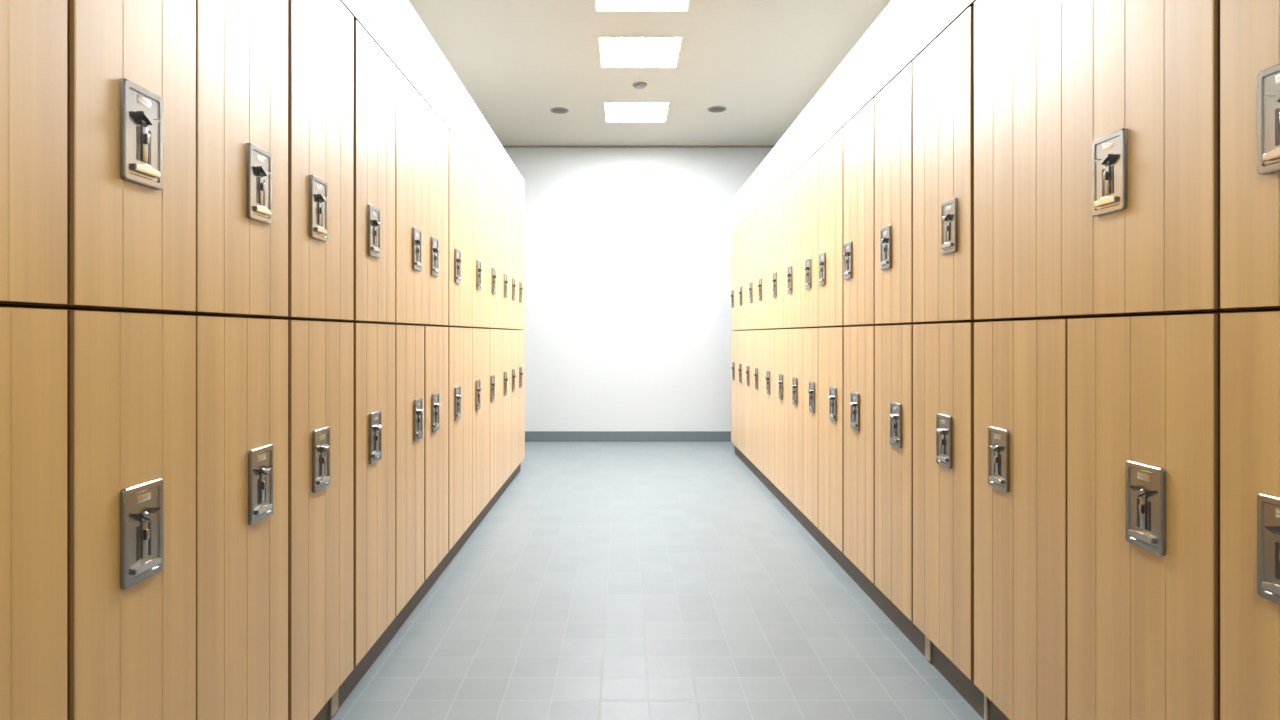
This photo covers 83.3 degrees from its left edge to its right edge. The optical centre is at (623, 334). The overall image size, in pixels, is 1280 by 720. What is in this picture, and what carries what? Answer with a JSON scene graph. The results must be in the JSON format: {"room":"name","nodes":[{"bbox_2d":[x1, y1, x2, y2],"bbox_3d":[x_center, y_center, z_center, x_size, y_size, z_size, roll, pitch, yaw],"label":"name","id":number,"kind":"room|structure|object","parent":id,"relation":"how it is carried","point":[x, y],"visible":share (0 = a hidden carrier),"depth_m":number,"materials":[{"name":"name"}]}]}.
{"room":"locker room","nodes":[
{"label":"locker room","id":0,"kind":"room"},
{"bbox_2d":[504,148,772,430],"bbox_3d":[0.090,-0.395,6.950,3.020,2.830,0.100,0,0,0],"label":"wall","id":1,"kind":"structure","parent":0,"point":[628,250],"depth_m":6.90,"materials":[{"name":"white paint"}]},
{"bbox_2d":[525,431,730,441],"bbox_3d":[0.090,0.971,6.893,2.820,0.098,0.014,0,0,0],"label":"baseboard","id":2,"kind":"structure","parent":1,"relation":"attached to","point":[530,436],"depth_m":6.88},
{"bbox_2d":[503,146,774,147],"bbox_3d":[0.090,-1.803,6.894,2.820,0.014,0.012,0,0,0],"label":"trim","id":3,"kind":"structure","parent":1,"relation":"attached to","point":[503,146],"depth_m":6.89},
{"bbox_2d":[408,0,890,145],"bbox_3d":[0.090,-1.890,2.150,3.020,0.160,9.700,0,0,0],"label":"ceiling","id":4,"kind":"structure","parent":0,"point":[764,62],"depth_m":4.82,"materials":[{"name":"paint"}]},
{"bbox_2d":[550,107,568,113],"bbox_3d":[-0.520,-1.805,5.800,0.150,0.010,0.150,0,0,0],"label":"recessed light","id":5,"kind":"object","parent":4,"relation":"in","point":[558,110],"visible":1,"depth_m":5.78,"materials":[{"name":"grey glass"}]},
{"bbox_2d":[604,102,669,121],"bbox_3d":[0.100,-1.823,5.855,0.515,0.034,0.503,0,0,0],"label":"recessed light","id":6,"kind":"object","parent":4,"relation":"in","point":[614,111],"visible":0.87,"depth_m":5.84,"materials":[{"name":"white plastic"}]},
{"bbox_2d":[633,82,646,89],"bbox_3d":[0.115,-1.794,5.200,0.104,0.033,0.104,0,0,0],"label":"smoke detector","id":7,"kind":"object","parent":4,"relation":"attached to","point":[638,85],"visible":1,"depth_m":5.17,"materials":[{"name":"white plastic"}]},
{"bbox_2d":[598,36,682,67],"bbox_3d":[0.100,-1.823,4.615,0.515,0.034,0.503,0,0,0],"label":"recessed light","id":8,"kind":"object","parent":4,"relation":"in","point":[614,51],"visible":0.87,"depth_m":4.61,"materials":[{"name":"white plastic"}]},
{"bbox_2d":[595,0,689,11],"bbox_3d":[0.100,-1.823,3.770,0.515,0.034,0.503,0,0,0],"label":"recessed light","id":9,"kind":"object","parent":4,"relation":"in","point":[600,5],"visible":1,"depth_m":3.96,"materials":[{"name":"white plastic"}]},
{"bbox_2d":[708,106,725,112],"bbox_3d":[0.745,-1.805,5.770,0.150,0.010,0.150,0,0,0],"label":"recessed light","id":10,"kind":"object","parent":4,"relation":"in","point":[716,109],"visible":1,"depth_m":5.75,"materials":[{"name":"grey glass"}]},
{"bbox_2d":[330,442,983,719],"bbox_3d":[0.090,1.070,2.150,3.020,0.100,9.700,0,0,0],"label":"floor","id":11,"kind":"structure","parent":0,"point":[607,580],"depth_m":2.61,"materials":[{"name":"grey tile"}]},
{"bbox_2d":[0,306,66,719],"bbox_3d":[-0.990,0.445,0.789,0.519,0.964,0.376,0,0,0],"label":"locker","id":12,"kind":"object","parent":11,"relation":"on","point":[33,340],"visible":1,"depth_m":0.91,"materials":[{"name":"brown wood"}]},
{"bbox_2d":[0,0,66,306],"bbox_3d":[-0.990,-0.462,0.789,0.519,0.846,0.376,0,0,0],"label":"locker","id":13,"kind":"object","parent":12,"relation":"on","point":[33,33],"visible":1,"depth_m":0.91,"materials":[{"name":"brown wood"}]},
{"bbox_2d":[340,0,524,217],"bbox_3d":[-0.776,-0.888,3.025,0.049,0.005,4.850,0,0,0],"label":"trim","id":14,"kind":"structure","parent":13,"relation":"on","point":[354,17],"depth_m":2.53,"materials":[{"name":"white"}]},
{"bbox_2d":[55,308,195,719],"bbox_3d":[-0.990,0.445,1.121,0.519,0.964,0.285,0,0,0],"label":"locker","id":15,"kind":"object","parent":11,"relation":"on","point":[131,376],"visible":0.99,"depth_m":1.10,"materials":[{"name":"brown wood"}]},
{"bbox_2d":[42,0,195,312],"bbox_3d":[-0.990,-0.462,1.121,0.519,0.846,0.285,0,0,0],"label":"locker","id":16,"kind":"object","parent":15,"relation":"on","point":[131,64],"visible":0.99,"depth_m":1.09,"materials":[{"name":"brown wood"}]},
{"bbox_2d":[184,314,287,719],"bbox_3d":[-0.990,0.445,1.441,0.519,0.964,0.350,0,0,0],"label":"locker","id":17,"kind":"object","parent":11,"relation":"on","point":[242,362],"visible":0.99,"depth_m":1.41,"materials":[{"name":"brown wood"}]},
{"bbox_2d":[169,0,287,317],"bbox_3d":[-0.990,-0.462,1.441,0.519,0.846,0.350,0,0,0],"label":"locker","id":18,"kind":"object","parent":17,"relation":"on","point":[242,45],"visible":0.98,"depth_m":1.41,"materials":[{"name":"brown wood"}]},
{"bbox_2d":[280,319,352,719],"bbox_3d":[-0.990,0.445,1.812,0.519,0.964,0.388,0,0,0],"label":"locker","id":19,"kind":"object","parent":11,"relation":"on","point":[320,353],"visible":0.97,"depth_m":1.77,"materials":[{"name":"brown wood"}]},
{"bbox_2d":[275,0,352,320],"bbox_3d":[-0.990,-0.462,1.812,0.519,0.846,0.388,0,0,0],"label":"locker","id":20,"kind":"object","parent":19,"relation":"on","point":[320,32],"visible":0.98,"depth_m":1.78,"materials":[{"name":"brown wood"}]},
{"bbox_2d":[347,322,394,665],"bbox_3d":[-0.990,0.445,2.188,0.519,0.964,0.359,0,0,0],"label":"locker","id":21,"kind":"object","parent":11,"relation":"on","point":[373,343],"visible":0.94,"depth_m":2.14,"materials":[{"name":"brown wood"}]},
{"bbox_2d":[338,20,394,322],"bbox_3d":[-0.990,-0.462,2.188,0.519,0.846,0.359,0,0,0],"label":"locker","id":22,"kind":"object","parent":21,"relation":"on","point":[373,71],"visible":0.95,"depth_m":2.15,"materials":[{"name":"brown wood"}]},
{"bbox_2d":[389,324,423,615],"bbox_3d":[-0.990,0.445,2.541,0.519,0.964,0.344,0,0,0],"label":"locker","id":23,"kind":"object","parent":11,"relation":"on","point":[409,339],"visible":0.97,"depth_m":2.52,"materials":[{"name":"brown wood"}]},
{"bbox_2d":[313,463,520,719],"bbox_3d":[-1.002,0.974,3.015,0.456,0.092,4.830,0,0,0],"label":"plinth","id":24,"kind":"object","parent":11,"relation":"on","point":[329,709],"visible":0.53,"depth_m":2.48,"materials":[{"name":"grey"}]},
{"bbox_2d":[419,325,447,579],"bbox_3d":[-0.990,0.445,2.900,0.519,0.964,0.370,0,0,0],"label":"locker","id":25,"kind":"object","parent":11,"relation":"on","point":[435,337],"visible":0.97,"depth_m":2.87,"materials":[{"name":"brown wood"}]},
{"bbox_2d":[381,67,447,325],"bbox_3d":[-0.990,-0.462,2.727,0.519,0.846,0.716,0,0,0],"label":"locker","id":26,"kind":"object","parent":25,"relation":"on","point":[421,137],"visible":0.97,"depth_m":2.64,"materials":[{"name":"brown wood"}]},
{"bbox_2d":[448,327,471,550],"bbox_3d":[-0.990,0.445,3.323,0.519,0.964,0.472,0,0,0],"label":"locker","id":27,"kind":"object","parent":11,"relation":"on","point":[459,338],"visible":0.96,"depth_m":3.26,"materials":[{"name":"brown wood"}]},
{"bbox_2d":[444,130,471,326],"bbox_3d":[-0.990,-0.462,3.323,0.519,0.846,0.472,0,0,0],"label":"locker","id":28,"kind":"object","parent":27,"relation":"on","point":[459,158],"visible":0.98,"depth_m":3.26,"materials":[{"name":"brown wood"}]},
{"bbox_2d":[472,328,489,521],"bbox_3d":[-0.990,0.445,3.795,0.519,0.964,0.468,0,0,0],"label":"locker","id":29,"kind":"object","parent":11,"relation":"on","point":[480,336],"visible":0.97,"depth_m":3.76,"materials":[{"name":"brown wood"}]},
{"bbox_2d":[465,157,489,327],"bbox_3d":[-0.990,-0.462,3.795,0.519,0.846,0.468,0,0,0],"label":"locker","id":30,"kind":"object","parent":29,"relation":"on","point":[480,178],"visible":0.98,"depth_m":3.76,"materials":[{"name":"brown wood"}]},
{"bbox_2d":[486,328,502,499],"bbox_3d":[-0.990,0.445,4.245,0.519,0.964,0.428,0,0,0],"label":"locker","id":31,"kind":"object","parent":11,"relation":"on","point":[496,335],"visible":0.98,"depth_m":4.24,"materials":[{"name":"brown wood"}]},
{"bbox_2d":[487,178,502,328],"bbox_3d":[-0.990,-0.462,4.245,0.519,0.846,0.428,0,0,0],"label":"locker","id":32,"kind":"object","parent":31,"relation":"on","point":[496,195],"visible":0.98,"depth_m":4.24,"materials":[{"name":"brown wood"}]},
{"bbox_2d":[501,329,510,483],"bbox_3d":[-0.990,0.445,4.630,0.519,0.964,0.338,0,0,0],"label":"locker","id":33,"kind":"object","parent":11,"relation":"on","point":[506,333],"visible":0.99,"depth_m":4.60,"materials":[{"name":"brown wood"}]},
{"bbox_2d":[499,193,510,328],"bbox_3d":[-0.990,-0.462,4.630,0.519,0.846,0.338,0,0,0],"label":"locker","id":34,"kind":"object","parent":33,"relation":"on","point":[506,202],"visible":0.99,"depth_m":4.60,"materials":[{"name":"brown wood"}]},
{"bbox_2d":[511,330,517,473],"bbox_3d":[-0.990,0.445,4.960,0.519,0.964,0.318,0,0,0],"label":"locker","id":35,"kind":"object","parent":11,"relation":"on","point":[514,333],"visible":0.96,"depth_m":4.93,"materials":[{"name":"brown wood"}]},
{"bbox_2d":[508,203,517,329],"bbox_3d":[-0.990,-0.462,4.960,0.519,0.846,0.318,0,0,0],"label":"locker","id":36,"kind":"object","parent":35,"relation":"on","point":[514,212],"visible":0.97,"depth_m":4.93,"materials":[{"name":"brown wood"}]},
{"bbox_2d":[518,330,524,464],"bbox_3d":[-0.990,0.445,5.285,0.519,0.964,0.329,0,0,0],"label":"locker","id":37,"kind":"object","parent":11,"relation":"on","point":[521,334],"visible":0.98,"depth_m":5.27,"materials":[{"name":"brown wood"}]},
{"bbox_2d":[515,211,524,329],"bbox_3d":[-0.990,-0.462,5.285,0.519,0.846,0.329,0,0,0],"label":"locker","id":38,"kind":"object","parent":37,"relation":"on","point":[521,220],"visible":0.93,"depth_m":5.27,"materials":[{"name":"brown wood"}]},
{"bbox_2d":[731,331,737,447],"bbox_3d":[1.170,0.445,6.080,0.519,0.964,0.359,0,0,0],"label":"locker","id":39,"kind":"object","parent":11,"relation":"on","point":[734,334],"visible":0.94,"depth_m":6.06,"materials":[{"name":"brown wood"}]},
{"bbox_2d":[730,227,740,330],"bbox_3d":[1.170,-0.462,6.065,0.519,0.846,0.389,0,0,0],"label":"locker","id":40,"kind":"object","parent":39,"relation":"on","point":[734,235],"visible":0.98,"depth_m":6.06,"materials":[{"name":"brown wood"}]},
{"bbox_2d":[738,330,747,454],"bbox_3d":[1.170,0.445,5.725,0.519,0.964,0.348,0,0,0],"label":"locker","id":41,"kind":"object","parent":11,"relation":"on","point":[741,334],"visible":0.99,"depth_m":5.70,"materials":[{"name":"brown wood"}]},
{"bbox_2d":[738,219,746,329],"bbox_3d":[1.170,-0.462,5.665,0.519,0.846,0.408,0,0,0],"label":"locker","id":42,"kind":"object","parent":41,"relation":"on","point":[742,228],"visible":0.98,"depth_m":5.65,"materials":[{"name":"brown wood"}]},
{"bbox_2d":[745,330,752,462],"bbox_3d":[1.170,0.445,5.370,0.519,0.964,0.358,0,0,0],"label":"locker","id":43,"kind":"object","parent":11,"relation":"on","point":[748,334],"visible":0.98,"depth_m":5.33,"materials":[{"name":"brown wood"}]},
{"bbox_2d":[747,209,766,329],"bbox_3d":[1.170,-0.462,5.250,0.519,0.846,0.418,0,0,0],"label":"locker","id":44,"kind":"object","parent":43,"relation":"on","point":[752,219],"visible":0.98,"depth_m":5.21,"materials":[{"name":"brown wood"}]},
{"bbox_2d":[753,330,762,472],"bbox_3d":[1.170,0.445,5.005,0.519,0.964,0.368,0,0,0],"label":"locker","id":45,"kind":"object","parent":11,"relation":"on","point":[757,334],"visible":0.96,"depth_m":4.98,"materials":[{"name":"brown wood"}]},
{"bbox_2d":[757,198,768,328],"bbox_3d":[1.170,-0.462,4.830,0.519,0.846,0.418,0,0,0],"label":"locker","id":46,"kind":"object","parent":45,"relation":"on","point":[763,209],"visible":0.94,"depth_m":4.80,"materials":[{"name":"brown wood"}]},
{"bbox_2d":[763,329,776,484],"bbox_3d":[1.170,0.445,4.630,0.519,0.964,0.378,0,0,0],"label":"locker","id":47,"kind":"object","parent":11,"relation":"on","point":[769,334],"visible":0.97,"depth_m":4.60,"materials":[{"name":"brown wood"}]},
{"bbox_2d":[775,329,787,497],"bbox_3d":[1.170,0.445,4.260,0.519,0.964,0.358,0,0,0],"label":"locker","id":48,"kind":"object","parent":11,"relation":"on","point":[781,335],"visible":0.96,"depth_m":4.25,"materials":[{"name":"brown wood"}]},
{"bbox_2d":[769,184,793,328],"bbox_3d":[1.170,-0.462,4.410,0.519,0.846,0.418,0,0,0],"label":"locker","id":49,"kind":"object","parent":48,"relation":"on","point":[776,200],"visible":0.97,"depth_m":4.38,"materials":[{"name":"brown wood"}]},
{"bbox_2d":[788,328,803,512],"bbox_3d":[1.170,0.445,3.910,0.519,0.964,0.338,0,0,0],"label":"locker","id":50,"kind":"object","parent":11,"relation":"on","point":[795,336],"visible":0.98,"depth_m":3.90,"materials":[{"name":"brown wood"}]},
{"bbox_2d":[784,168,803,327],"bbox_3d":[1.170,-0.462,4.000,0.519,0.846,0.398,0,0,0],"label":"locker","id":51,"kind":"object","parent":50,"relation":"on","point":[792,185],"visible":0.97,"depth_m":3.97,"materials":[{"name":"brown wood"}]},
{"bbox_2d":[803,327,822,527],"bbox_3d":[1.170,0.445,3.596,0.519,0.964,0.286,0,0,0],"label":"locker","id":52,"kind":"object","parent":11,"relation":"on","point":[810,335],"visible":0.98,"depth_m":3.59,"materials":[{"name":"brown wood"}]},
{"bbox_2d":[800,151,822,327],"bbox_3d":[1.170,-0.462,3.626,0.519,0.846,0.346,0,0,0],"label":"locker","id":53,"kind":"object","parent":52,"relation":"on","point":[809,170],"visible":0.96,"depth_m":3.61,"materials":[{"name":"brown wood"}]},
{"bbox_2d":[818,326,847,552],"bbox_3d":[1.170,0.445,3.255,0.519,0.964,0.392,0,0,0],"label":"locker","id":54,"kind":"object","parent":11,"relation":"on","point":[830,339],"visible":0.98,"depth_m":3.24,"materials":[{"name":"brown wood"}]},
{"bbox_2d":[818,128,847,326],"bbox_3d":[1.170,-0.462,3.255,0.519,0.846,0.392,0,0,0],"label":"locker","id":55,"kind":"object","parent":54,"relation":"on","point":[831,155],"visible":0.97,"depth_m":3.24,"materials":[{"name":"brown wood"}]},
{"bbox_2d":[844,325,879,583],"bbox_3d":[1.170,0.445,2.868,0.519,0.964,0.378,0,0,0],"label":"locker","id":56,"kind":"object","parent":11,"relation":"on","point":[859,341],"visible":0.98,"depth_m":2.83,"materials":[{"name":"brown wood"}]},
{"bbox_2d":[843,98,879,325],"bbox_3d":[1.170,-0.462,2.868,0.519,0.846,0.378,0,0,0],"label":"locker","id":57,"kind":"object","parent":56,"relation":"on","point":[859,132],"visible":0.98,"depth_m":2.84,"materials":[{"name":"brown wood"}]},
{"bbox_2d":[734,445,1009,719],"bbox_3d":[1.176,0.974,3.485,0.456,0.092,5.510,0,0,0],"label":"plinth","id":58,"kind":"object","parent":11,"relation":"on","point":[966,687],"visible":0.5,"depth_m":2.51,"materials":[{"name":"grey"}]},
{"bbox_2d":[875,324,915,620],"bbox_3d":[1.170,0.445,2.502,0.519,0.964,0.351,0,0,0],"label":"locker","id":59,"kind":"object","parent":11,"relation":"on","point":[893,343],"visible":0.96,"depth_m":2.47,"materials":[{"name":"brown wood"}]},
{"bbox_2d":[875,62,923,324],"bbox_3d":[1.170,-0.462,2.502,0.519,0.846,0.351,0,0,0],"label":"locker","id":60,"kind":"object","parent":59,"relation":"on","point":[894,103],"visible":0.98,"depth_m":2.48,"materials":[{"name":"brown wood"}]},
{"bbox_2d":[913,321,979,679],"bbox_3d":[1.170,0.445,2.124,0.519,0.964,0.399,0,0,0],"label":"locker","id":61,"kind":"object","parent":11,"relation":"on","point":[943,353],"visible":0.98,"depth_m":2.08,"materials":[{"name":"brown wood"}]},
{"bbox_2d":[913,6,979,322],"bbox_3d":[1.170,-0.462,2.124,0.519,0.846,0.399,0,0,0],"label":"locker","id":62,"kind":"object","parent":61,"relation":"on","point":[943,73],"visible":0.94,"depth_m":2.08,"materials":[{"name":"brown wood"}]},
{"bbox_2d":[974,318,1076,719],"bbox_3d":[1.170,0.445,1.720,0.519,0.964,0.407,0,0,0],"label":"locker","id":63,"kind":"object","parent":11,"relation":"on","point":[1020,366],"visible":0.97,"depth_m":1.68,"materials":[{"name":"brown wood"}]},
{"bbox_2d":[974,0,1262,320],"bbox_3d":[1.170,-0.462,1.528,0.519,0.846,0.791,0,0,0],"label":"locker","id":64,"kind":"object","parent":63,"relation":"on","point":[1097,122],"visible":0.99,"depth_m":1.41,"materials":[{"name":"brown wood"}]},
{"bbox_2d":[731,0,975,232],"bbox_3d":[0.956,-0.888,3.495,0.049,0.005,5.530,0,0,0],"label":"trim","id":65,"kind":"structure","parent":64,"relation":"on","point":[972,3],"depth_m":2.56,"materials":[{"name":"white"}]},
{"bbox_2d":[1067,312,1229,719],"bbox_3d":[1.170,0.445,1.323,0.519,0.964,0.382,0,0,0],"label":"locker","id":66,"kind":"object","parent":11,"relation":"on","point":[1143,391],"visible":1,"depth_m":1.29,"materials":[{"name":"brown wood"}]},
{"bbox_2d":[1220,310,1279,719],"bbox_3d":[1.170,0.445,0.930,0.519,0.964,0.399,0,0,0],"label":"locker","id":67,"kind":"object","parent":11,"relation":"on","point":[1249,340],"visible":1,"depth_m":1.07,"materials":[{"name":"brown wood"}]},
{"bbox_2d":[1220,0,1279,309],"bbox_3d":[1.170,-0.462,0.930,0.519,0.846,0.399,0,0,0],"label":"locker","id":68,"kind":"object","parent":67,"relation":"on","point":[1249,29],"visible":1,"depth_m":1.07,"materials":[{"name":"brown wood"}]},
{"bbox_3d":[-1.370,-0.395,2.150,0.100,2.830,9.500,0,0,0],"label":"wall","id":69,"kind":"structure","parent":0,"visible":0},
{"bbox_2d":[342,0,524,216],"bbox_3d":[-1.036,-1.030,3.025,0.568,0.277,4.850,0,0,0],"label":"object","id":70,"kind":"structure","parent":69,"relation":"attached to","point":[395,25],"depth_m":2.89,"materials":[{"name":"white paint"}]},
{"bbox_3d":[1.550,-0.395,2.150,0.100,2.830,9.500,0,0,0],"label":"wall","id":71,"kind":"structure","parent":0,"visible":0},
{"bbox_2d":[731,0,973,231],"bbox_3d":[1.216,-1.030,3.495,0.568,0.277,5.530,0,0,0],"label":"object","id":72,"kind":"structure","parent":71,"relation":"attached to","point":[903,29],"depth_m":2.92,"materials":[{"name":"white paint"}]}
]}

